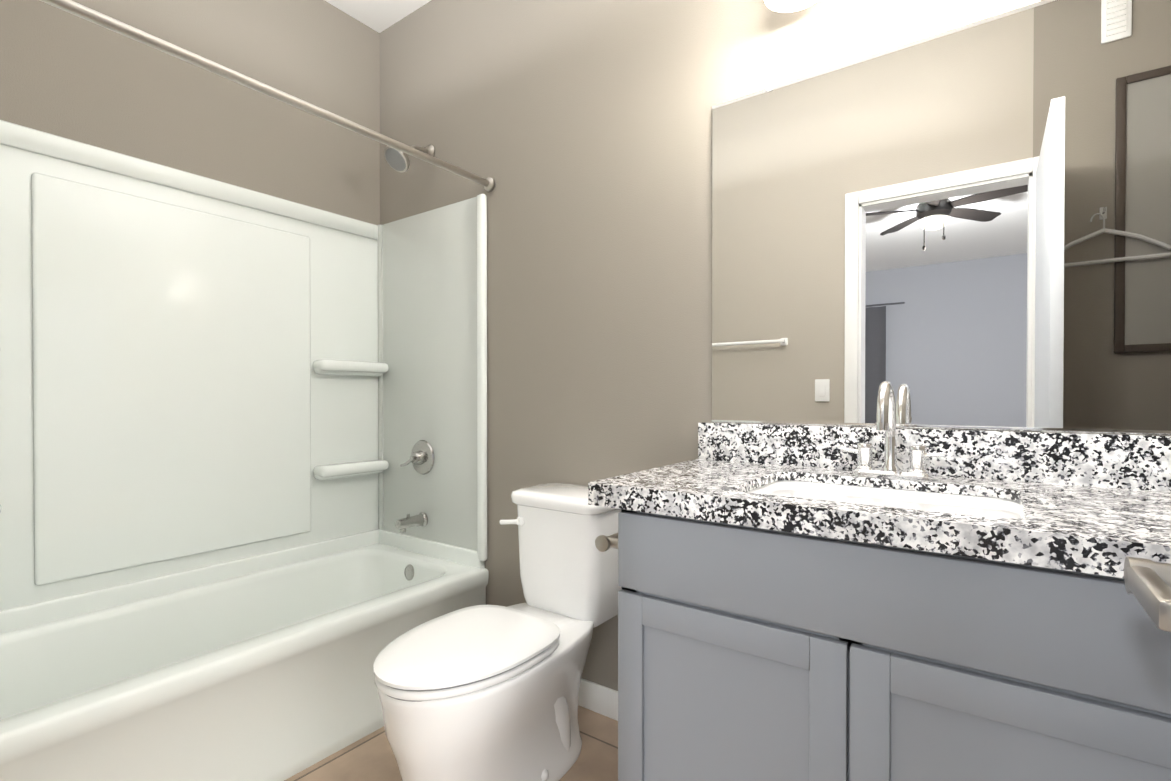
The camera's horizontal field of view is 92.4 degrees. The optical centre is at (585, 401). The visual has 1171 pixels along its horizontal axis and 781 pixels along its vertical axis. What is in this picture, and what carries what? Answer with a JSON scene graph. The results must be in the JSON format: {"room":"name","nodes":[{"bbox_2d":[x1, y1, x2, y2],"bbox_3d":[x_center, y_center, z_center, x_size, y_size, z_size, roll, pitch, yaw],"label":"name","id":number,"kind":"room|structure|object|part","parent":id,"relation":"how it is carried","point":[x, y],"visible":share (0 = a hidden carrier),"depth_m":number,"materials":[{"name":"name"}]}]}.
{"room":"bathroom","nodes":[
{"label":"bathroom","id":0,"kind":"room"},
{"bbox_2d":[0,0,379,224],"bbox_3d":[-1.455,-0.323,2.004,0.120,2.740,1.800,0,1,36],"label":"wall","id":1,"kind":"structure","parent":0,"point":[65,74],"depth_m":2.05,"materials":[{"name":"beige paint"}]},
{"bbox_2d":[325,0,430,32],"bbox_3d":[-0.209,-1.716,1.097,3.190,0.060,1.800,0,1,36],"label":"ceiling","id":2,"kind":"structure","parent":0,"point":[379,16],"depth_m":2.43,"materials":[{"name":"white paint"}]},
{"bbox_2d":[284,705,617,780],"bbox_3d":[-0.209,1.084,1.119,3.190,0.060,1.800,0,1,36],"label":"floor","id":3,"kind":"structure","parent":0,"point":[370,757],"depth_m":1.64,"materials":[{"name":"tile"}]},
{"bbox_2d":[0,0,494,780],"bbox_3d":[-1.102,-0.016,1.753,0.744,2.131,1.554,0,1,36],"label":"tub","id":4,"kind":"object","parent":3,"relation":"on","point":[242,484],"visible":0.98,"depth_m":1.89,"materials":[{"name":"white plastic"}]},
{"bbox_3d":[-0.980,-0.944,1.658,0.442,0.274,1.554,0,1,36],"label":"shower rail","id":5,"kind":"part","parent":4,"relation":"part of","materials":[{"name":"silver metal"}]},
{"bbox_2d":[373,483,620,780],"bbox_3d":[-0.217,0.669,1.573,0.375,0.764,0.800,0,1,36],"label":"toilet","id":6,"kind":"object","parent":3,"relation":"on","point":[482,693],"visible":0.96,"depth_m":1.45,"materials":[{"name":"white ceramic"}]},
{"bbox_3d":[-0.306,0.629,1.443,0.368,0.051,0.486,0,1,36],"label":"seat","id":7,"kind":"part","parent":6,"relation":"part of","materials":[{"name":"white plastic"}]},
{"bbox_3d":[-0.235,0.382,1.793,0.086,0.033,0.026,0,1,36],"label":"lever","id":8,"kind":"part","parent":6,"relation":"part of","materials":[{"name":"white metal"}]},
{"bbox_3d":[-0.049,0.482,1.798,0.348,0.394,0.235,0,1,36],"label":"tank","id":9,"kind":"part","parent":6,"relation":"part of","materials":[{"name":"white ceramic"}]},
{"bbox_2d":[595,512,1170,780],"bbox_3d":[0.717,0.639,1.057,1.373,0.831,0.567,0,1,36],"label":"bathroom vanity","id":10,"kind":"object","parent":3,"relation":"on","point":[885,599],"depth_m":0.90,"materials":[{"name":"grey wood"}]},
{"bbox_2d":[588,457,1170,580],"bbox_3d":[0.722,0.198,1.041,1.351,0.047,0.582,0,1,36],"label":"countertop","id":11,"kind":"structure","parent":10,"relation":"on","point":[1086,530],"depth_m":0.94,"materials":[{"name":"multicoloured stone"}]},
{"bbox_2d":[752,477,1023,516],"bbox_3d":[0.565,0.268,1.105,0.519,0.144,0.400,0,1,36],"label":"sink","id":12,"kind":"object","parent":11,"relation":"in","point":[878,494],"depth_m":1.19,"materials":[{"name":"white ceramic"}]},
{"bbox_2d":[840,381,947,480],"bbox_3d":[0.673,0.064,1.252,0.213,0.218,0.165,0,1,36],"label":"faucet","id":13,"kind":"object","parent":11,"relation":"on","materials":[{"name":"silver metal"}]},
{"bbox_2d":[379,0,1170,690],"bbox_3d":[0.282,-0.321,1.790,2.950,2.740,0.120,0,1,36],"label":"wall","id":14,"kind":"structure","parent":0,"point":[579,132],"depth_m":1.90,"materials":[{"name":"beige paint"}]},
{"bbox_2d":[578,678,617,720],"bbox_3d":[0.014,1.001,1.912,0.935,0.093,0.012,0,1,36],"label":"baseboard","id":15,"kind":"structure","parent":14,"relation":"attached to","point":[598,698],"depth_m":1.87,"materials":[{"name":"white wood"}]},
{"bbox_2d":[764,0,817,12],"bbox_3d":[0.703,-1.121,1.282,0.620,0.227,0.198,0,1,36],"label":"sconce","id":16,"kind":"object","parent":14,"relation":"attached to","point":[786,6],"visible":1,"depth_m":1.43,"materials":[{"name":"white glass"}]},
{"bbox_2d":[698,422,1170,488],"bbox_3d":[0.886,0.120,1.268,1.351,0.108,0.021,0,1,36],"label":"backsplash","id":17,"kind":"structure","parent":14,"relation":"attached to","point":[1130,461],"depth_m":1.25,"materials":[{"name":"multicoloured stone"}]},
{"bbox_2d":[712,0,1170,434],"bbox_3d":[0.897,-0.403,1.264,1.297,0.936,0.010,0,1,36],"label":"mirror","id":18,"kind":"object","parent":14,"relation":"attached to","point":[968,226],"visible":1,"depth_m":1.29,"materials":[{"name":"clear glass"}]},
{"bbox_3d":[-0.699,-0.310,0.426,2.950,2.740,0.120,0,1,36],"label":"wall","id":19,"kind":"structure","parent":0,"visible":0},
{"bbox_3d":[0.361,0.044,0.203,0.035,2.012,0.739,0,1,36],"label":"door","id":20,"kind":"structure","parent":19,"relation":"in","visible":0},
{"bbox_2d":[1124,556,1170,631],"bbox_3d":[0.528,0.155,0.426,0.165,0.072,0.186,0,1,36],"label":"door handle","id":21,"kind":"object","parent":20,"relation":"attached to","point":[1148,584],"depth_m":0.45,"materials":[{"name":"silver metal"}]}
]}

